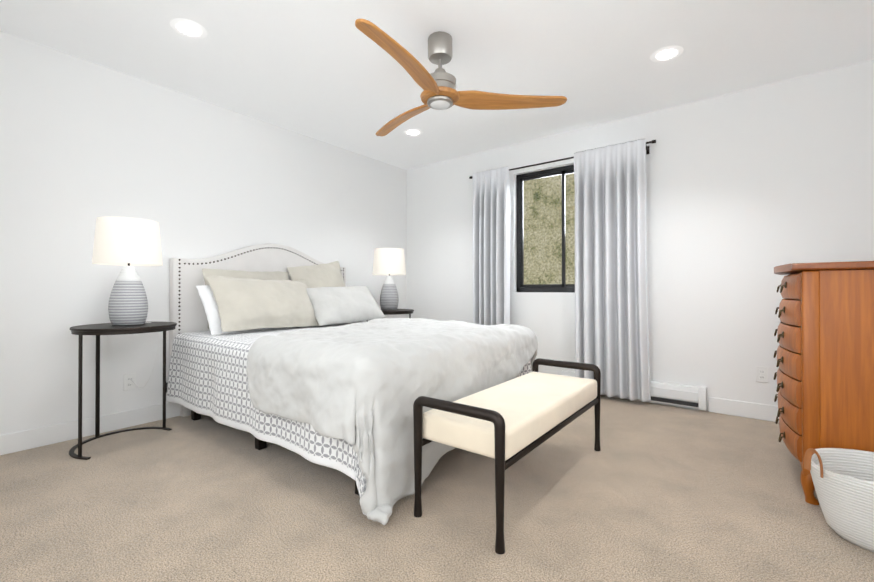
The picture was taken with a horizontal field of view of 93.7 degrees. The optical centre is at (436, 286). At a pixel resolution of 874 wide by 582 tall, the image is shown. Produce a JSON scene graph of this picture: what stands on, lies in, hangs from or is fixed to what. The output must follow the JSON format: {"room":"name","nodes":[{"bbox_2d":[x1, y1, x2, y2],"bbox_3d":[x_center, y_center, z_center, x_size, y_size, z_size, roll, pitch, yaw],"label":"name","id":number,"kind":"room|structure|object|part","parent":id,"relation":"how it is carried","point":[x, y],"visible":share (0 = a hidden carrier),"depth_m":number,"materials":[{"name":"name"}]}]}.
{"room":"bedroom","nodes":[
{"label":"bedroom","id":0,"kind":"room"},
{"bbox_2d":[0,31,406,434],"bbox_3d":[-1.714,-0.247,3.390,0.001,2.440,4.370,0,0,38],"label":"wall","id":1,"kind":"structure","parent":0,"point":[84,144],"depth_m":2.81,"materials":[{"name":"white paint"}]},
{"bbox_2d":[0,402,179,454],"bbox_3d":[-1.709,0.915,3.378,0.012,0.115,4.370,0,0,38],"label":"baseboard","id":2,"kind":"structure","parent":1,"relation":"attached to","point":[33,438],"depth_m":2.61,"materials":[{"name":"white wood"}]},
{"bbox_2d":[124,373,135,390],"bbox_3d":[-2.129,0.660,2.839,0.007,0.114,0.070,0,0,38],"label":"electrical outlet","id":3,"kind":"object","parent":1,"relation":"attached to","point":[129,384],"depth_m":2.84,"materials":[{"name":"white plastic"}]},
{"bbox_3d":[-2.129,0.660,2.839,0.007,0.114,0.070,0,0,38],"label":"plate","id":4,"kind":"part","parent":3,"relation":"part of","materials":[{"name":"white plastic"}]},
{"bbox_2d":[0,395,873,581],"bbox_3d":[0.029,0.965,2.040,4.400,0.001,4.370,0,0,38],"label":"floor","id":5,"kind":"structure","parent":0,"point":[652,492],"depth_m":1.74,"materials":[{"name":"carpet"}]},
{"bbox_2d":[69,322,176,459],"bbox_3d":[-1.934,0.603,2.550,0.530,0.730,0.530,0,0,38],"label":"nightstand","id":6,"kind":"object","parent":5,"relation":"on","point":[97,330],"visible":0.96,"depth_m":2.44,"materials":[{"name":"grey metal"}]},
{"bbox_2d":[92,217,162,387],"bbox_3d":[-1.972,0.143,2.624,0.501,1.108,0.400,0,0,38],"label":"lamp","id":7,"kind":"object","parent":6,"relation":"on","point":[128,244],"depth_m":2.47,"materials":[{"name":"fabric"}]},
{"bbox_3d":[-1.928,-0.275,2.563,0.353,0.273,0.353,0,0,38],"label":"lamp shade","id":8,"kind":"part","parent":7,"relation":"part of","materials":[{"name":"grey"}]},
{"bbox_3d":[-1.968,0.465,2.775,0.321,0.466,0.155,0,0,38],"label":"lamp cord","id":9,"kind":"part","parent":7,"relation":"part of","materials":[{"name":"white plastic"}]},
{"bbox_2d":[167,243,537,524],"bbox_3d":[-0.581,0.293,2.962,2.289,1.355,1.847,0,0,38],"label":"bed","id":10,"kind":"object","parent":5,"relation":"on","point":[283,346],"visible":0.96,"depth_m":2.30,"materials":[{"name":"white fabric"}]},
{"bbox_2d":[202,268,288,328],"bbox_3d":[-1.499,0.088,3.330,0.174,0.449,0.745,0,0,38],"label":"pillow","id":11,"kind":"object","parent":10,"relation":"on","point":[277,275],"depth_m":3.28,"materials":[{"name":"fabric"}]},
{"bbox_3d":[-1.458,0.297,3.637,0.076,1.355,1.600,0,0,38],"label":"headboard","id":12,"kind":"part","parent":10,"relation":"part of","materials":[{"name":"fabric"}]},
{"bbox_2d":[206,275,323,331],"bbox_3d":[-1.310,0.126,3.207,0.298,0.413,0.857,0,0,38],"label":"pillow","id":13,"kind":"object","parent":10,"relation":"on","point":[232,304],"depth_m":3.06,"materials":[{"name":"fabric"}]},
{"bbox_3d":[-0.634,0.891,2.999,1.980,0.160,1.500,0,0,38],"label":"frame","id":14,"kind":"part","parent":10,"relation":"part of","materials":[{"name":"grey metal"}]},
{"bbox_2d":[287,261,345,287],"bbox_3d":[-1.067,0.043,3.840,0.215,0.603,0.635,0,0,38],"label":"pillow","id":15,"kind":"object","parent":10,"relation":"on","point":[320,275],"depth_m":3.79,"materials":[{"name":"fabric"}]},
{"bbox_2d":[306,286,385,325],"bbox_3d":[-0.831,0.158,3.713,0.335,0.334,0.726,0,0,38],"label":"pillow","id":16,"kind":"object","parent":10,"relation":"on","point":[329,306],"depth_m":3.59,"materials":[{"name":"fabric"}]},
{"bbox_2d":[167,322,531,514],"bbox_3d":[-0.591,0.644,2.967,2.061,0.623,1.710,0,0,38],"label":"quilt","id":17,"kind":"object","parent":10,"relation":"on","point":[207,375],"depth_m":2.16,"materials":[{"name":"white fabric"}]},
{"bbox_2d":[246,318,537,524],"bbox_3d":[-0.356,0.606,2.788,1.724,0.685,1.848,0,0,38],"label":"duvet","id":18,"kind":"object","parent":10,"relation":"on","point":[341,398],"depth_m":1.94,"materials":[{"name":"fabric"}]},
{"bbox_2d":[366,309,413,321],"bbox_3d":[-0.512,0.614,4.396,0.530,0.730,0.530,0,0,38],"label":"nightstand","id":19,"kind":"object","parent":5,"relation":"on","point":[398,311],"visible":0.38,"depth_m":4.22,"materials":[{"name":"grey metal"}]},
{"bbox_2d":[373,248,405,309],"bbox_3d":[-0.512,-0.076,4.400,0.353,0.648,0.353,0,0,38],"label":"lamp","id":20,"kind":"object","parent":19,"relation":"on","point":[389,261],"visible":1,"depth_m":4.30,"materials":[{"name":"fabric"}]},
{"bbox_3d":[-0.512,-0.264,4.401,0.353,0.273,0.353,0,0,38],"label":"lamp shade","id":21,"kind":"part","parent":20,"relation":"part of","materials":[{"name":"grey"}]},
{"bbox_2d":[413,358,600,554],"bbox_3d":[0.434,0.712,2.076,0.430,0.506,1.220,0,0,38],"label":"bench","id":22,"kind":"object","parent":5,"relation":"on","point":[506,425],"visible":1,"depth_m":1.72,"materials":[{"name":"beige fabric"}]},
{"bbox_3d":[0.434,0.597,2.077,0.414,0.113,1.136,0,0,38],"label":"seat","id":23,"kind":"part","parent":22,"relation":"part of","materials":[{"name":"fabric"}]},
{"bbox_2d":[774,261,873,504],"bbox_3d":[2.051,0.436,1.987,0.641,1.081,0.814,0,0,38],"label":"dresser","id":24,"kind":"object","parent":5,"relation":"on","point":[824,352],"visible":0.98,"depth_m":1.79,"materials":[{"name":"brown wood"}]},
{"bbox_2d":[804,448,873,551],"bbox_3d":[1.792,0.794,1.453,0.742,0.334,0.371,0,0,38],"label":"basket","id":25,"kind":"object","parent":5,"relation":"on","point":[843,480],"visible":1,"depth_m":1.55,"materials":[{"name":"fabric"}]},
{"bbox_2d":[0,0,873,169],"bbox_3d":[0.029,-1.475,2.054,4.400,0.001,4.370,0,0,38],"label":"ceiling","id":26,"kind":"structure","parent":0,"point":[327,71],"depth_m":2.59,"materials":[{"name":"white paint"}]},
{"bbox_2d":[170,18,206,38],"bbox_3d":[-1.417,-1.471,2.341,0.184,0.004,0.184,0,0,32],"label":"recessed light","id":27,"kind":"object","parent":26,"relation":"in","point":[188,28],"depth_m":2.33,"materials":[{"name":"white plastic"}]},
{"bbox_3d":[-1.417,-1.471,2.341,0.184,0.004,0.184,0,0,38],"label":"trim","id":28,"kind":"part","parent":27,"relation":"part of","materials":[{"name":"white plastic"}]},
{"bbox_2d":[403,129,422,135],"bbox_3d":[-0.227,-1.461,3.886,0.184,0.004,0.184,0,0,32],"label":"recessed light","id":29,"kind":"object","parent":26,"relation":"in","point":[411,132],"depth_m":3.88,"materials":[{"name":"white plastic"}]},
{"bbox_3d":[-0.227,-1.462,3.886,0.184,0.004,0.184,0,0,38],"label":"trim","id":30,"kind":"part","parent":29,"relation":"part of","materials":[{"name":"white plastic"}]},
{"bbox_2d":[355,19,566,135],"bbox_3d":[-0.116,-1.269,2.392,1.325,0.405,1.298,0,0,38],"label":"fan","id":31,"kind":"object","parent":26,"relation":"hanging from","point":[438,87],"visible":1,"depth_m":2.39,"materials":[{"name":"brown wood"}]},
{"bbox_3d":[-0.159,-1.122,2.046,0.151,0.064,0.703,0,0,27],"label":"blade","id":32,"kind":"part","parent":31,"relation":"part of","materials":[{"name":"brown wood"}]},
{"bbox_3d":[-0.245,-1.118,2.766,0.151,0.064,0.703,0,0,-36],"label":"blade","id":33,"kind":"part","parent":31,"relation":"part of","materials":[{"name":"brown wood"}]},
{"bbox_3d":[0.019,-1.275,2.433,0.192,0.393,0.192,0,0,38],"label":"motor","id":34,"kind":"part","parent":31,"relation":"part of","materials":[{"name":"silver metal"}]},
{"bbox_3d":[0.441,-1.120,2.487,0.703,0.064,0.151,0,0,-5],"label":"blade","id":35,"kind":"part","parent":31,"relation":"part of","materials":[{"name":"brown wood"}]},
{"bbox_2d":[650,45,683,61],"bbox_3d":[1.453,-1.469,2.592,0.184,0.004,0.184,0,0,32],"label":"recessed light","id":36,"kind":"object","parent":26,"relation":"in","point":[667,53],"depth_m":2.58,"materials":[{"name":"white plastic"}]},
{"bbox_3d":[1.453,-1.469,2.592,0.184,0.004,0.184,0,0,38],"label":"trim","id":37,"kind":"part","parent":36,"relation":"part of","materials":[{"name":"white plastic"}]},
{"bbox_2d":[406,60,873,410],"bbox_3d":[1.396,-0.244,3.822,4.400,2.440,0.110,0,0,38],"label":"wall","id":38,"kind":"structure","parent":0,"point":[748,190],"depth_m":3.17,"materials":[{"name":"white paint"}]},
{"bbox_2d":[516,164,574,292],"bbox_3d":[1.213,-0.553,3.996,0.940,1.220,0.050,0,0,38],"label":"window","id":39,"kind":"structure","parent":38,"relation":"in","point":[563,171],"depth_m":4.14,"materials":[{"name":"black"}]},
{"bbox_2d":[469,139,655,401],"bbox_3d":[1.074,-0.134,3.870,1.790,2.143,0.203,0,0,38],"label":"curtains","id":40,"kind":"object","parent":38,"relation":"attached to","point":[611,315],"visible":0.88,"depth_m":3.54,"materials":[{"name":"white fabric"}]},
{"bbox_3d":[1.095,-1.151,3.904,1.790,0.075,0.133,0,0,38],"label":"rod","id":41,"kind":"part","parent":40,"relation":"part of","materials":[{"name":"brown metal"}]},
{"bbox_2d":[561,370,706,409],"bbox_3d":[1.633,0.868,3.517,1.140,0.172,0.068,0,0,38],"label":"heater","id":42,"kind":"object","parent":38,"relation":"attached to","point":[681,395],"visible":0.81,"depth_m":3.26,"materials":[{"name":"white metal"}]},
{"bbox_2d":[708,397,778,421],"bbox_3d":[1.363,0.918,3.762,4.387,0.115,0.012,0,0,38],"label":"baseboard","id":43,"kind":"structure","parent":38,"relation":"attached to","point":[766,412],"depth_m":3.05,"materials":[{"name":"white wood"}]},
{"bbox_2d":[756,366,767,382],"bbox_3d":[2.372,0.641,2.990,0.070,0.114,0.007,0,0,38],"label":"electrical outlet","id":44,"kind":"object","parent":38,"relation":"attached to","point":[761,374],"visible":1,"depth_m":2.99,"materials":[{"name":"white plastic"}]},
{"label":"outside","id":45,"kind":"structure","parent":0,"visible":0},
{"bbox_2d":[524,173,574,283],"bbox_3d":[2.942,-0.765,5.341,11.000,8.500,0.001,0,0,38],"label":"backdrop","id":46,"kind":"structure","parent":45,"point":[531,197],"depth_m":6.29,"materials":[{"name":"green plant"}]}
]}

